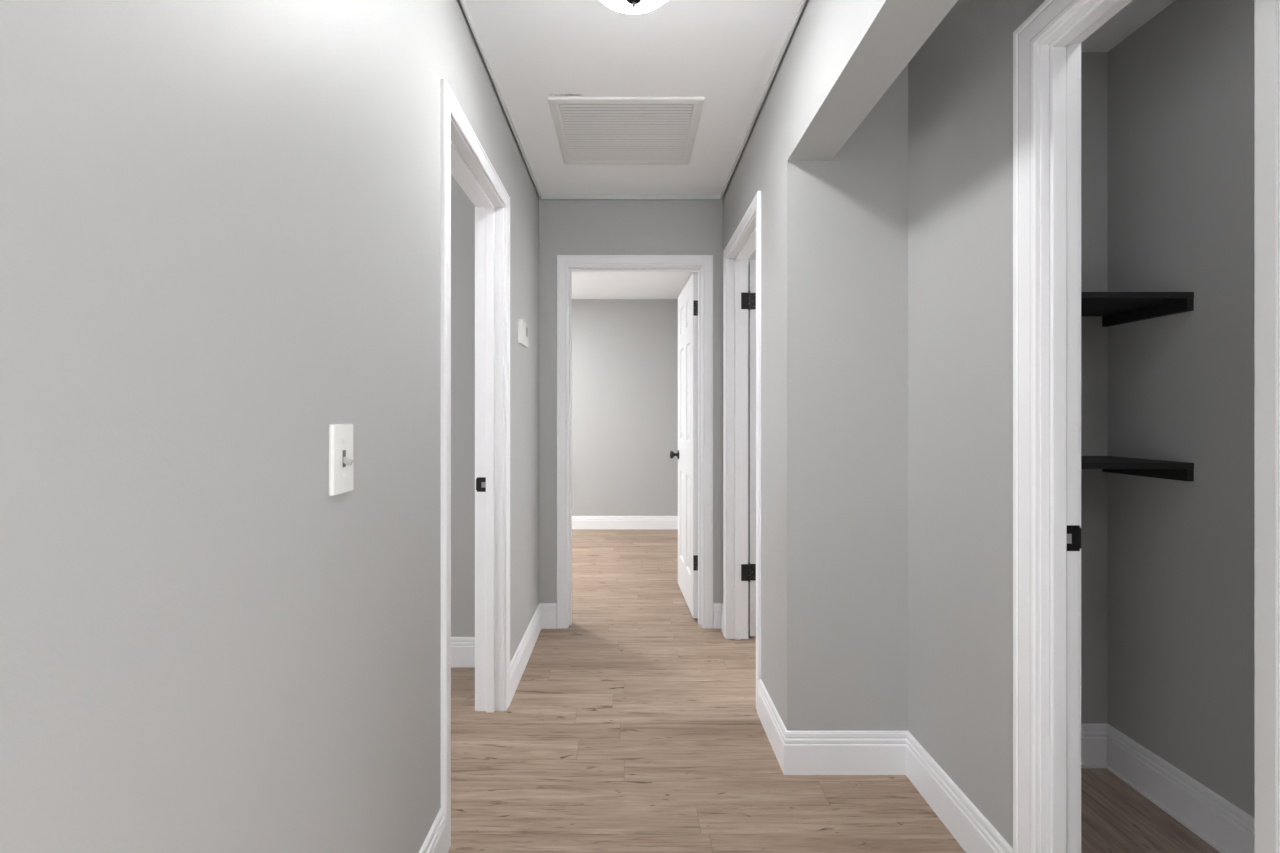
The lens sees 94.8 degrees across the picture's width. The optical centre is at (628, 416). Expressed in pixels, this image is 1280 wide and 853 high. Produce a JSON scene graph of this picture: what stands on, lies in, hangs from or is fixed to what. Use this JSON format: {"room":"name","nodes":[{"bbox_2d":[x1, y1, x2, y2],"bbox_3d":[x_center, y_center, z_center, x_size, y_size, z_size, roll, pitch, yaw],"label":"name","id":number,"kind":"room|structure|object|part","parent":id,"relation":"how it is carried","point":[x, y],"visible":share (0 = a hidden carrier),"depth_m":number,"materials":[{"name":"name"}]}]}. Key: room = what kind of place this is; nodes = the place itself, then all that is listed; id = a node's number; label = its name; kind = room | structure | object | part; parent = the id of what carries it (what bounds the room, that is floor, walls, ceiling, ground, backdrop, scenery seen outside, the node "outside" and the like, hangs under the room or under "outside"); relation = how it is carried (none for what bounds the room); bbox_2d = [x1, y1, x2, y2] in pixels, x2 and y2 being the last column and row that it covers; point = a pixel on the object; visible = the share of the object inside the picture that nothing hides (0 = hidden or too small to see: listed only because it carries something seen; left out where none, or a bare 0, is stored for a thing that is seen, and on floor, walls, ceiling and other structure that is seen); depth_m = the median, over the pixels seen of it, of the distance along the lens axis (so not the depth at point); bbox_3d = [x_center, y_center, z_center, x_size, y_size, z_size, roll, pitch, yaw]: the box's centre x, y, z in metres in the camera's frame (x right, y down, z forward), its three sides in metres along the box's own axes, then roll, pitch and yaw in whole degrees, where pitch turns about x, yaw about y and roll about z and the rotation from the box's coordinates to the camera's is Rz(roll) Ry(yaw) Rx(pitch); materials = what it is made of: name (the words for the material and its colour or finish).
{"room":"home hallway","nodes":[
{"label":"home hallway","id":0,"kind":"room"},
{"bbox_2d":[0,0,538,852],"bbox_3d":[-0.560,-0.030,1.790,0.107,2.440,3.281,0,0,0],"label":"wall","id":1,"kind":"structure","parent":0,"point":[220,220],"depth_m":0.75,"materials":[{"name":"grey paint"}]},
{"bbox_2d":[329,424,353,495],"bbox_3d":[-0.496,0.073,1.031,0.023,0.122,0.076,0,0,0],"label":"light switch","id":2,"kind":"object","parent":1,"relation":"attached to","point":[341,436],"visible":1,"depth_m":1.02,"materials":[{"name":"white plastic"}]},
{"bbox_2d":[419,808,445,852],"bbox_3d":[-0.499,1.120,0.867,0.015,0.140,1.433,0,0,0],"label":"baseboard","id":3,"kind":"structure","parent":1,"relation":"attached to","point":[435,841],"depth_m":1.52,"materials":[{"name":"white paint"}]},
{"bbox_2d":[441,79,509,852],"bbox_3d":[-0.560,0.140,2.010,0.138,2.100,0.857,0,0,0],"label":"trim","id":4,"kind":"structure","parent":1,"relation":"attached to","point":[463,156],"depth_m":2.37,"materials":[{"name":"white paint"}]},
{"bbox_3d":[-0.622,0.140,2.010,0.016,2.100,0.857,0,0,0],"label":"casing","id":5,"kind":"part","parent":4,"relation":"part of","materials":[{"name":"white paint"}]},
{"bbox_3d":[-0.595,0.273,2.381,0.046,0.058,0.014,0,0,0],"label":"strike plate","id":6,"kind":"part","parent":4,"relation":"part of","materials":[{"name":"black metal"}]},
{"bbox_2d":[518,319,528,347],"bbox_3d":[-0.498,-0.394,2.785,0.017,0.110,0.185,0,0,0],"label":"thermostat","id":7,"kind":"object","parent":1,"relation":"attached to","point":[523,328],"visible":1,"depth_m":2.74,"materials":[{"name":"white plastic"}]},
{"bbox_2d":[510,603,556,703],"bbox_3d":[-0.458,1.120,2.880,0.098,0.140,0.883,0,0,0],"label":"baseboard","id":8,"kind":"structure","parent":1,"relation":"attached to","point":[545,615],"depth_m":2.94,"materials":[{"name":"white paint"}]},
{"bbox_2d":[451,174,677,636],"bbox_3d":[-1.735,-0.030,3.245,4.530,2.440,6.190,0,0,0],"label":"wall","id":9,"kind":"structure","parent":0,"point":[625,351],"depth_m":6.24,"materials":[{"name":"grey paint"}]},
{"bbox_2d":[451,637,474,666],"bbox_3d":[-2.257,1.120,2.803,3.286,0.140,0.015,0,0,0],"label":"baseboard","id":10,"kind":"structure","parent":9,"relation":"attached to","point":[462,648],"depth_m":2.79,"materials":[{"name":"white paint"}]},
{"bbox_2d":[572,516,677,528],"bbox_3d":[-1.110,1.120,4.835,3.280,0.140,2.809,0,0,0],"label":"baseboard","id":11,"kind":"structure","parent":9,"relation":"attached to","point":[578,522],"depth_m":6.22,"materials":[{"name":"white paint"}]},
{"bbox_2d":[539,197,722,602],"bbox_3d":[-1.110,-0.030,3.376,3.280,2.440,0.110,0,0,0],"label":"wall","id":12,"kind":"structure","parent":0,"point":[566,226],"depth_m":3.32,"materials":[{"name":"grey paint"}]},
{"bbox_2d":[557,255,712,628],"bbox_3d":[0.034,0.139,3.376,0.881,2.103,0.141,0,0,0],"label":"trim","id":13,"kind":"structure","parent":12,"relation":"attached to","point":[566,264],"depth_m":3.31,"materials":[{"name":"white paint"}]},
{"bbox_2d":[670,273,697,617],"bbox_3d":[0.378,0.167,3.801,0.161,2.022,0.748,0,0,-2],"label":"door","id":14,"kind":"structure","parent":12,"relation":"in","point":[687,453],"depth_m":3.64,"materials":[{"name":"white paint"}]},
{"bbox_3d":[0.318,0.263,4.112,0.064,0.066,0.066,0,0,-2],"label":"knob","id":15,"kind":"part","parent":14,"relation":"part of","materials":[{"name":"black metal"}]},
{"bbox_2d":[748,249,755,263],"bbox_3d":[2.020,-0.030,3.200,2.760,2.440,2.400,0,0,0],"label":"wall","id":16,"kind":"structure","parent":0,"point":[753,256],"depth_m":4.30,"materials":[{"name":"grey paint"}]},
{"bbox_2d":[465,0,1174,298],"bbox_3d":[-0.300,-1.310,0.670,7.400,0.120,11.340,0,0,0],"label":"ceiling","id":17,"kind":"structure","parent":0,"point":[725,53],"depth_m":2.11,"materials":[{"name":"white paint"}]},
{"bbox_2d":[548,97,704,164],"bbox_3d":[-0.011,-1.244,2.595,0.614,0.013,0.600,0,0,0],"label":"ceiling vent","id":18,"kind":"object","parent":17,"relation":"in","point":[589,130],"visible":1,"depth_m":2.53,"materials":[{"name":"white metal"}]},
{"bbox_2d":[459,0,805,198],"bbox_3d":[0.011,-1.238,1.560,1.037,0.024,3.521,0,0,0],"label":"trim","id":19,"kind":"structure","parent":17,"relation":"attached to","point":[463,3],"depth_m":2.52,"materials":[{"name":"white paint"}]},
{"bbox_2d":[600,0,666,13],"bbox_3d":[0.013,-1.185,1.607,0.256,0.131,0.256,0,0,0],"label":"ceiling light","id":20,"kind":"object","parent":17,"relation":"attached to","point":[624,6],"visible":1,"depth_m":1.65,"materials":[{"name":"white glass"}]},
{"bbox_2d":[683,0,957,730],"bbox_3d":[0.604,-0.030,3.070,0.148,2.440,6.540,0,0,0],"label":"wall","id":21,"kind":"structure","parent":0,"point":[840,57],"depth_m":1.97,"materials":[{"name":"grey paint"}]},
{"bbox_2d":[713,603,722,632],"bbox_3d":[0.503,1.120,3.271,0.054,0.140,0.101,0,0,0],"label":"baseboard","id":22,"kind":"structure","parent":21,"relation":"attached to","point":[717,607],"depth_m":3.31,"materials":[{"name":"white paint"}]},
{"bbox_2d":[723,191,760,708],"bbox_3d":[0.578,0.141,2.783,0.126,2.097,0.855,0,0,0],"label":"trim","id":23,"kind":"structure","parent":21,"relation":"attached to","point":[746,238],"depth_m":3.15,"materials":[{"name":"white paint"}]},
{"bbox_3d":[0.619,-0.622,3.149,0.042,0.089,0.003,0,0,0],"label":"hinge plate","id":24,"kind":"part","parent":23,"relation":"part of","materials":[{"name":"black metal"}]},
{"bbox_3d":[0.619,0.833,3.149,0.042,0.089,0.003,0,0,0],"label":"hinge plate","id":25,"kind":"part","parent":23,"relation":"part of","materials":[{"name":"black metal"}]},
{"bbox_2d":[748,260,755,635],"bbox_3d":[0.709,0.167,3.505,0.161,2.022,0.735,0,0,7],"label":"door","id":26,"kind":"structure","parent":21,"relation":"in","point":[752,263],"depth_m":3.16,"materials":[{"name":"white paint"}]},
{"bbox_2d":[448,529,1219,852],"bbox_3d":[-0.300,1.250,3.020,7.400,0.120,6.640,0,0,0],"label":"floor","id":27,"kind":"structure","parent":0,"point":[633,726],"depth_m":2.01,"materials":[{"name":"brown wood"}]},
{"bbox_2d":[820,0,1107,847],"bbox_3d":[1.190,-0.030,0.950,1.100,2.440,2.300,0,0,0],"label":"wall","id":28,"kind":"structure","parent":0,"point":[916,205],"depth_m":1.95,"materials":[{"name":"grey paint"}]},
{"bbox_2d":[757,679,1012,852],"bbox_3d":[0.762,1.120,1.913,0.345,0.140,1.006,0,0,-37],"label":"baseboard","id":29,"kind":"structure","parent":28,"relation":"attached to","point":[796,752],"depth_m":1.96,"materials":[{"name":"white paint"}]},
{"bbox_2d":[1013,0,1279,852],"bbox_3d":[0.978,0.132,1.101,0.119,2.115,0.623,0,0,0],"label":"trim","id":30,"kind":"structure","parent":28,"relation":"attached to","point":[1047,45],"depth_m":1.33,"materials":[{"name":"white paint"}]},
{"bbox_3d":[1.003,0.275,1.340,0.046,0.058,0.014,0,0,0],"label":"strike plate","id":31,"kind":"part","parent":30,"relation":"part of","materials":[{"name":"black metal"}]},
{"bbox_3d":[1.030,0.132,1.101,0.016,2.115,0.623,0,0,0],"label":"casing","id":32,"kind":"part","parent":30,"relation":"part of","materials":[{"name":"white paint"}]},
{"bbox_2d":[1108,0,1254,817],"bbox_3d":[1.381,-0.030,1.268,0.718,2.440,1.495,0,0,0],"label":"wall","id":33,"kind":"structure","parent":0,"point":[1181,86],"depth_m":1.73,"materials":[{"name":"grey paint"}]},
{"bbox_2d":[1081,292,1193,326],"bbox_3d":[1.331,-0.336,1.859,0.616,0.054,0.309,0,0,0],"label":"closet shelf","id":34,"kind":"object","parent":33,"relation":"attached to","point":[1115,308],"visible":0.51,"depth_m":1.77,"materials":[{"name":"black wood"}]},
{"bbox_2d":[1081,456,1193,480],"bbox_3d":[1.331,0.160,1.859,0.616,0.054,0.309,0,0,0],"label":"closet shelf","id":35,"kind":"object","parent":33,"relation":"attached to","point":[1173,470],"visible":0.46,"depth_m":1.73,"materials":[{"name":"black wood"}]},
{"bbox_2d":[1081,724,1254,852],"bbox_3d":[1.331,1.120,1.317,0.618,0.140,1.395,0,0,0],"label":"baseboard","id":36,"kind":"structure","parent":33,"relation":"attached to","point":[1221,821],"depth_m":1.76,"materials":[{"name":"white paint"}]}
]}

